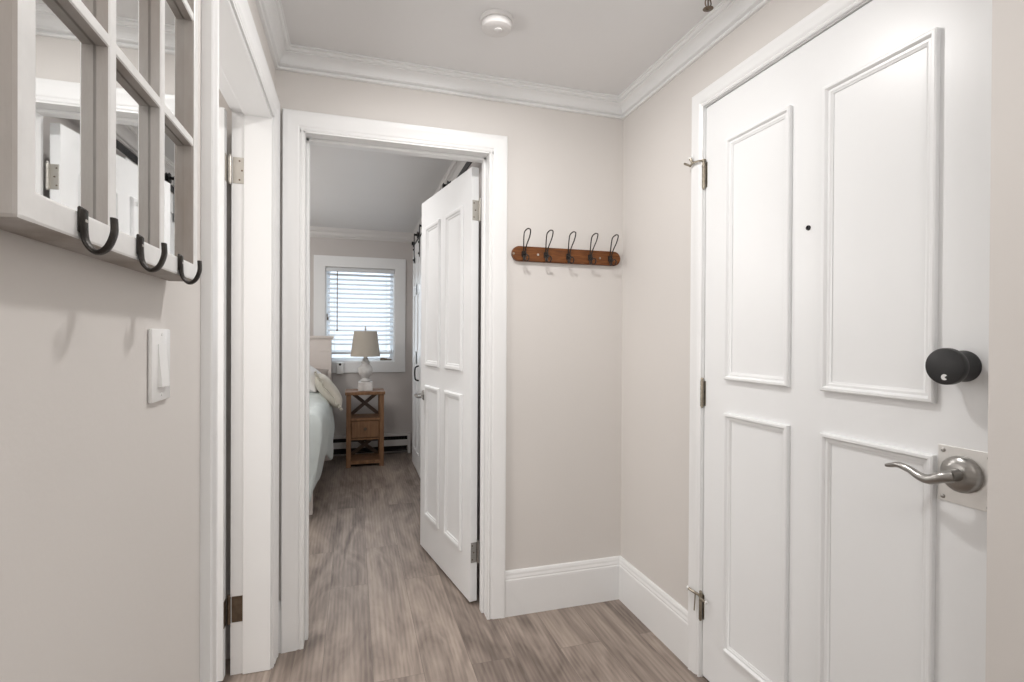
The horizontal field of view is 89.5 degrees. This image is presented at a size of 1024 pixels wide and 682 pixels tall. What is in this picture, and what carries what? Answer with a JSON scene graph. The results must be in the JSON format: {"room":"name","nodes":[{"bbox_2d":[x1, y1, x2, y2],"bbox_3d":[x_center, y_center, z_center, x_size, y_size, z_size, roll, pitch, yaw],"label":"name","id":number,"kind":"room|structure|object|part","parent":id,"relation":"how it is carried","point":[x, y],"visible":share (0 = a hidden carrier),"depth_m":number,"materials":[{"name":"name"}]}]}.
{"room":"entrance hallway","nodes":[
{"label":"entrance hallway","id":0,"kind":"room"},
{"bbox_2d":[0,0,274,681],"bbox_3d":[-0.428,0.053,0.176,0.125,2.338,3.786,0,0,-17],"label":"wall","id":1,"kind":"structure","parent":0,"point":[100,482],"depth_m":0.62,"materials":[{"name":"paint"}]},
{"bbox_2d":[0,0,201,284],"bbox_3d":[-0.460,-0.418,0.629,0.075,0.669,0.483,0,0,-17],"label":"mirror","id":2,"kind":"object","parent":1,"relation":"attached to","point":[99,98],"visible":1,"depth_m":0.55,"materials":[{"name":"white paint"}]},
{"bbox_2d":[35,0,183,256],"bbox_3d":[-0.469,-0.425,0.628,0.004,0.608,0.442,0,0,-17],"label":"mirror glass","id":3,"kind":"object","parent":2,"relation":"attached to","point":[71,91],"depth_m":0.60,"materials":[{"name":"clear mirror"}]},
{"bbox_2d":[148,328,169,403],"bbox_3d":[-0.550,0.037,0.811,0.012,0.113,0.081,0,0,-17],"label":"light switch","id":4,"kind":"object","parent":1,"relation":"attached to","point":[158,339],"visible":1,"depth_m":0.80,"materials":[{"name":"white plastic"}]},
{"bbox_2d":[217,107,243,681],"bbox_3d":[-1.356,0.189,1.727,0.818,2.020,0.058,0,0,-18],"label":"door","id":5,"kind":"structure","parent":1,"relation":"in","point":[238,163],"depth_m":1.82,"materials":[{"name":"white paint"}]},
{"bbox_2d":[200,0,507,681],"bbox_3d":[-0.407,0.155,1.697,1.062,2.119,1.130,0,0,-17],"label":"door frame","id":6,"kind":"structure","parent":1,"relation":"attached to","point":[241,85],"depth_m":1.89,"materials":[{"name":"white paint"}]},
{"bbox_2d":[310,237,412,455],"bbox_3d":[-2.783,0.015,5.094,3.855,2.338,0.130,0,0,-17],"label":"wall","id":7,"kind":"structure","parent":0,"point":[397,386],"depth_m":5.47,"materials":[{"name":"paint"}]},
{"bbox_2d":[313,255,405,372],"bbox_3d":[-1.594,-0.273,5.437,0.918,1.202,0.135,0,0,-17],"label":"window","id":8,"kind":"structure","parent":7,"relation":"attached to","point":[320,311],"depth_m":5.43,"materials":[{"name":"white paint"}]},
{"bbox_2d":[336,362,342,373],"bbox_3d":[-1.764,0.279,5.297,0.068,0.118,0.041,0,0,-17],"label":"sensor","id":9,"kind":"object","parent":8,"relation":"attached to","point":[339,365],"visible":1,"depth_m":5.28,"materials":[{"name":"white plastic"}]},
{"bbox_3d":[-1.608,-0.273,5.483,0.670,0.954,0.040,0,0,-17],"label":"sash","id":10,"kind":"part","parent":8,"relation":"part of","materials":[{"name":"white plastic"}]},
{"bbox_2d":[326,268,393,353],"bbox_3d":[-1.582,-0.306,5.400,0.686,0.886,0.073,0,0,-17],"label":"window blind","id":11,"kind":"object","parent":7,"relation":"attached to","point":[337,270],"visible":0.91,"depth_m":5.40,"materials":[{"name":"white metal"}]},
{"bbox_3d":[-1.585,0.116,5.415,0.656,0.042,0.042,0,0,-17],"label":"rail","id":12,"kind":"part","parent":11,"relation":"part of","materials":[{"name":"white plastic"}]},
{"bbox_2d":[333,432,410,454],"bbox_3d":[-1.938,1.079,5.256,1.783,0.217,0.068,0,0,-17],"label":"baseboard heater","id":13,"kind":"object","parent":7,"relation":"attached to","point":[399,441],"visible":0.28,"depth_m":5.42,"materials":[{"name":"white metal"}]},
{"bbox_2d":[310,160,472,242],"bbox_3d":[-2.273,-1.096,3.439,3.655,0.094,3.320,0,0,-17],"label":"crown molding","id":14,"kind":"structure","parent":7,"relation":"attached to","point":[456,166],"depth_m":5.30,"materials":[{"name":"paint"}]},
{"bbox_2d":[219,70,622,658],"bbox_3d":[-0.899,0.041,2.071,3.192,2.338,0.114,0,0,-17],"label":"wall","id":15,"kind":"structure","parent":0,"point":[565,169],"depth_m":2.34,"materials":[{"name":"paint"}]},
{"bbox_2d":[279,600,280,652],"bbox_3d":[-0.912,1.111,2.006,0.027,0.198,0.016,0,0,-17],"label":"baseboard","id":16,"kind":"structure","parent":15,"relation":"attached to","point":[279,600],"depth_m":2.00,"materials":[{"name":"white paint"}]},
{"bbox_2d":[255,0,770,119],"bbox_3d":[0.359,-1.074,0.409,1.507,0.078,3.786,0,0,-17],"label":"crown molding","id":17,"kind":"structure","parent":15,"relation":"attached to","point":[728,15],"depth_m":2.08,"materials":[{"name":"white paint"}]},
{"bbox_2d":[505,556,619,616],"bbox_3d":[0.242,1.115,2.359,0.573,0.198,0.016,0,0,-17],"label":"baseboard","id":18,"kind":"structure","parent":15,"relation":"attached to","point":[529,590],"depth_m":2.35,"materials":[{"name":"white paint"}]},
{"bbox_2d":[511,228,619,265],"bbox_3d":[0.262,-0.416,2.319,0.530,0.138,0.085,0,0,-17],"label":"coat rack","id":19,"kind":"object","parent":15,"relation":"attached to","point":[523,253],"visible":1,"depth_m":2.33,"materials":[{"name":"red wood"}]},
{"bbox_2d":[219,452,708,681],"bbox_3d":[-1.409,1.239,1.706,4.512,0.060,7.470,0,0,-17],"label":"floor","id":20,"kind":"structure","parent":0,"point":[381,609],"depth_m":2.21,"materials":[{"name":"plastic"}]},
{"bbox_2d":[309,336,333,514],"bbox_3d":[-2.324,0.571,4.151,1.629,1.240,1.710,0,0,-17],"label":"bed","id":21,"kind":"object","parent":20,"relation":"on","point":[320,346],"visible":0.09,"depth_m":5.11,"materials":[{"name":"beige paint"}]},
{"bbox_3d":[-1.406,1.094,3.577,0.050,0.210,0.050,0,0,-17],"label":"leg","id":22,"kind":"part","parent":21,"relation":"part of","materials":[{"name":"beige paint"}]},
{"bbox_3d":[-2.565,0.586,4.937,1.585,1.200,0.066,0,0,-17],"label":"headboard","id":23,"kind":"part","parent":21,"relation":"part of","materials":[{"name":"white fabric"}]},
{"bbox_2d":[315,368,327,390],"bbox_3d":[-2.032,0.359,4.933,0.527,0.297,0.158,0,0,-17],"label":"pillow","id":24,"kind":"object","parent":21,"relation":"on","point":[323,371],"visible":0.03,"depth_m":5.02,"materials":[{"name":"beige fabric"}]},
{"bbox_2d":[309,391,334,501],"bbox_3d":[-2.221,0.775,3.906,1.641,0.679,1.400,0,0,-17],"label":"comforter","id":25,"kind":"object","parent":21,"relation":"on","point":[321,418],"visible":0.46,"depth_m":3.61,"materials":[{"name":"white fabric"}]},
{"bbox_2d":[309,366,321,391],"bbox_3d":[-1.965,0.290,4.714,0.451,0.337,0.399,0,0,-17],"label":"pillow","id":26,"kind":"object","parent":25,"relation":"on","point":[313,388],"visible":0.16,"depth_m":4.65,"materials":[{"name":"white fabric"}]},
{"bbox_2d":[314,371,342,410],"bbox_3d":[-1.667,0.448,4.691,0.243,0.346,0.521,0,0,-22],"label":"pillow","id":27,"kind":"object","parent":25,"relation":"on","point":[325,386],"visible":0.98,"depth_m":4.51,"materials":[{"name":"beige fabric"}]},
{"bbox_2d":[345,388,384,467],"bbox_3d":[-1.431,0.836,5.029,0.364,0.712,0.338,0,0,-17],"label":"nightstand","id":28,"kind":"object","parent":20,"relation":"on","point":[359,427],"visible":1,"depth_m":4.92,"materials":[{"name":"brown wood"}]},
{"bbox_3d":[-1.539,0.851,4.864,0.042,0.682,0.042,0,0,-17],"label":"leg","id":29,"kind":"part","parent":28,"relation":"part of","materials":[{"name":"brown wood"}]},
{"bbox_2d":[350,326,379,390],"bbox_3d":[-1.424,0.166,5.019,0.280,0.628,0.280,0,0,-17],"label":"table lamp","id":30,"kind":"object","parent":28,"relation":"on","point":[365,344],"visible":1,"depth_m":4.94,"materials":[{"name":"ceramic"}]},
{"bbox_3d":[-1.423,0.028,5.019,0.280,0.243,0.280,0,0,-17],"label":"lamp shade","id":31,"kind":"part","parent":30,"relation":"part of","materials":[{"name":"fabric"}]},
{"bbox_3d":[-1.425,0.280,5.020,0.140,0.230,0.140,0,0,-17],"label":"stem","id":32,"kind":"part","parent":30,"relation":"part of","materials":[{"name":"ceramic"}]},
{"bbox_2d":[351,413,378,420],"bbox_3d":[-1.433,0.740,5.036,0.336,0.022,0.302,0,0,-17],"label":"shelf","id":33,"kind":"object","parent":28,"relation":"attached to","point":[372,416],"depth_m":4.93,"materials":[{"name":"brown wood"}]},
{"bbox_3d":[-1.427,0.836,5.014,0.252,0.156,0.256,0,0,-17],"label":"drawer","id":34,"kind":"part","parent":28,"relation":"part of","materials":[{"name":"brown wood"}]},
{"bbox_2d":[351,453,378,464],"bbox_3d":[-1.435,1.146,5.038,0.336,0.034,0.302,0,0,-17],"label":"shelf","id":35,"kind":"object","parent":28,"relation":"attached to","point":[367,458],"depth_m":4.97,"materials":[{"name":"brown wood"}]},
{"bbox_3d":[-1.329,0.850,5.209,0.042,0.682,0.042,0,0,-17],"label":"leg","id":36,"kind":"part","parent":28,"relation":"part of","materials":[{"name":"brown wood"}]},
{"bbox_3d":[-1.250,0.852,4.952,0.042,0.682,0.042,0,0,-17],"label":"leg","id":37,"kind":"part","parent":28,"relation":"part of","materials":[{"name":"brown wood"}]},
{"bbox_2d":[469,162,481,563],"bbox_3d":[-0.483,0.033,3.993,0.100,2.338,3.320,0,0,-17],"label":"wall","id":38,"kind":"structure","parent":0,"point":[474,164],"depth_m":2.83,"materials":[{"name":"paint"}]},
{"bbox_2d":[412,162,471,246],"bbox_3d":[-0.563,-0.981,3.946,0.088,0.075,3.010,0,0,-17],"label":"barn door track","id":39,"kind":"object","parent":38,"relation":"attached to","point":[466,166],"visible":0.16,"depth_m":2.89,"materials":[{"name":"black metal"}]},
{"bbox_2d":[412,224,421,476],"bbox_3d":[-0.879,0.066,4.761,0.087,2.236,0.660,0,0,-17],"label":"barn door","id":40,"kind":"structure","parent":39,"relation":"hanging from","point":[417,249],"depth_m":4.72,"materials":[{"name":"white paint"}]},
{"bbox_3d":[-0.846,0.287,4.575,0.044,0.143,0.014,0,0,-17],"label":"pull handle","id":41,"kind":"part","parent":40,"relation":"part of","materials":[{"name":"black metal"}]},
{"bbox_3d":[-0.865,0.135,4.766,0.016,2.098,0.660,0,0,-17],"label":"door","id":42,"kind":"part","parent":40,"relation":"part of","materials":[{"name":"white paint"}]},
{"bbox_2d":[414,167,480,601],"bbox_3d":[-0.343,0.198,2.702,0.157,1.998,0.760,0,0,-28],"label":"door","id":43,"kind":"structure","parent":38,"relation":"in","point":[451,218],"depth_m":2.59,"materials":[{"name":"white paint"}]},
{"bbox_3d":[-0.526,0.311,2.913,0.027,0.025,0.114,0,0,-28],"label":"lever handle","id":44,"kind":"part","parent":43,"relation":"part of","materials":[{"name":"silver metal"}]},
{"bbox_3d":[-0.444,0.624,2.840,0.012,0.745,0.232,0,0,-28],"label":"panel moulding","id":45,"kind":"part","parent":43,"relation":"part of","materials":[{"name":"white paint"}]},
{"bbox_3d":[-0.439,-0.252,2.836,0.012,0.787,0.232,0,0,-28],"label":"panel moulding","id":46,"kind":"part","parent":43,"relation":"part of","materials":[{"name":"white paint"}]},
{"bbox_3d":[-0.296,0.626,2.557,0.012,0.745,0.232,0,0,-28],"label":"panel moulding","id":47,"kind":"part","parent":43,"relation":"part of","materials":[{"name":"white paint"}]},
{"bbox_3d":[-0.291,-0.250,2.552,0.012,0.787,0.232,0,0,-28],"label":"panel moulding","id":48,"kind":"part","parent":43,"relation":"part of","materials":[{"name":"white paint"}]},
{"bbox_2d":[281,0,721,232],"bbox_3d":[-1.396,-1.159,1.694,4.512,0.060,7.470,0,0,-17],"label":"ceiling","id":49,"kind":"structure","parent":0,"point":[600,46],"depth_m":1.96,"materials":[{"name":"paint"}]},
{"bbox_2d":[480,9,512,37],"bbox_3d":[-0.053,-1.100,1.804,0.116,0.044,0.116,0,0,-17],"label":"smoke detector","id":50,"kind":"object","parent":49,"relation":"attached to","point":[496,23],"visible":1,"depth_m":1.77,"materials":[{"name":"white plastic"}]},
{"bbox_2d":[703,0,713,11],"bbox_3d":[0.629,-1.089,1.657,0.044,0.058,0.044,0,0,-17],"label":"sprinkler head","id":51,"kind":"object","parent":49,"relation":"attached to","point":[707,8],"visible":1,"depth_m":1.66},
{"bbox_2d":[621,0,828,609],"bbox_3d":[1.135,0.059,0.654,0.130,2.338,3.786,0,0,-17],"label":"wall","id":52,"kind":"structure","parent":0,"point":[657,136],"depth_m":2.13,"materials":[{"name":"paint"}]},
{"bbox_2d":[619,556,687,666],"bbox_3d":[0.586,1.118,2.189,0.016,0.198,0.542,0,0,-17],"label":"baseboard","id":53,"kind":"structure","parent":52,"relation":"attached to","point":[658,611],"depth_m":2.14,"materials":[{"name":"white paint"}]},
{"bbox_2d":[688,0,872,676],"bbox_3d":[0.879,0.162,1.455,0.150,2.122,1.019,0,0,-17],"label":"door frame","id":54,"kind":"structure","parent":52,"relation":"attached to","point":[831,11],"depth_m":1.87,"materials":[{"name":"white paint"}]},
{"bbox_2d":[684,0,991,681],"bbox_3d":[0.803,0.188,1.477,0.112,2.051,0.980,0,0,-17],"label":"door","id":55,"kind":"structure","parent":52,"relation":"in","point":[844,390],"depth_m":1.31,"materials":[{"name":"white paint"}]},
{"bbox_3d":[0.760,0.650,1.629,0.014,0.810,0.270,0,0,-17],"label":"panel moulding","id":56,"kind":"part","parent":55,"relation":"part of","materials":[{"name":"white paint"}]},
{"bbox_3d":[0.765,-0.275,1.625,0.014,0.814,0.270,0,0,-17],"label":"panel moulding","id":57,"kind":"part","parent":55,"relation":"part of","materials":[{"name":"white paint"}]},
{"bbox_3d":[0.873,0.652,1.260,0.014,0.810,0.284,0,0,-17],"label":"panel moulding","id":58,"kind":"part","parent":55,"relation":"part of","materials":[{"name":"white paint"}]},
{"bbox_3d":[0.878,-0.273,1.255,0.014,0.814,0.284,0,0,-17],"label":"panel moulding","id":59,"kind":"part","parent":55,"relation":"part of","materials":[{"name":"white paint"}]},
{"bbox_3d":[0.880,0.282,1.113,0.048,0.038,0.140,0,0,-17],"label":"lever handle","id":60,"kind":"part","parent":55,"relation":"part of","materials":[{"name":"silver metal"}]},
{"bbox_3d":[0.891,0.052,1.059,0.016,0.076,0.076,0,0,-17],"label":"turn knob","id":61,"kind":"part","parent":55,"relation":"part of","materials":[{"name":"black metal"}]},
{"bbox_3d":[0.938,0.282,1.069,0.002,0.119,0.104,0,0,-17],"label":"lever plate","id":62,"kind":"part","parent":55,"relation":"part of","materials":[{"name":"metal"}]},
{"bbox_2d":[985,0,1023,681],"bbox_3d":[1.265,0.064,-0.098,0.062,2.338,2.272,0,0,-17],"label":"wall","id":63,"kind":"structure","parent":0,"point":[1005,475],"depth_m":0.95,"materials":[{"name":"paint"}]}
]}

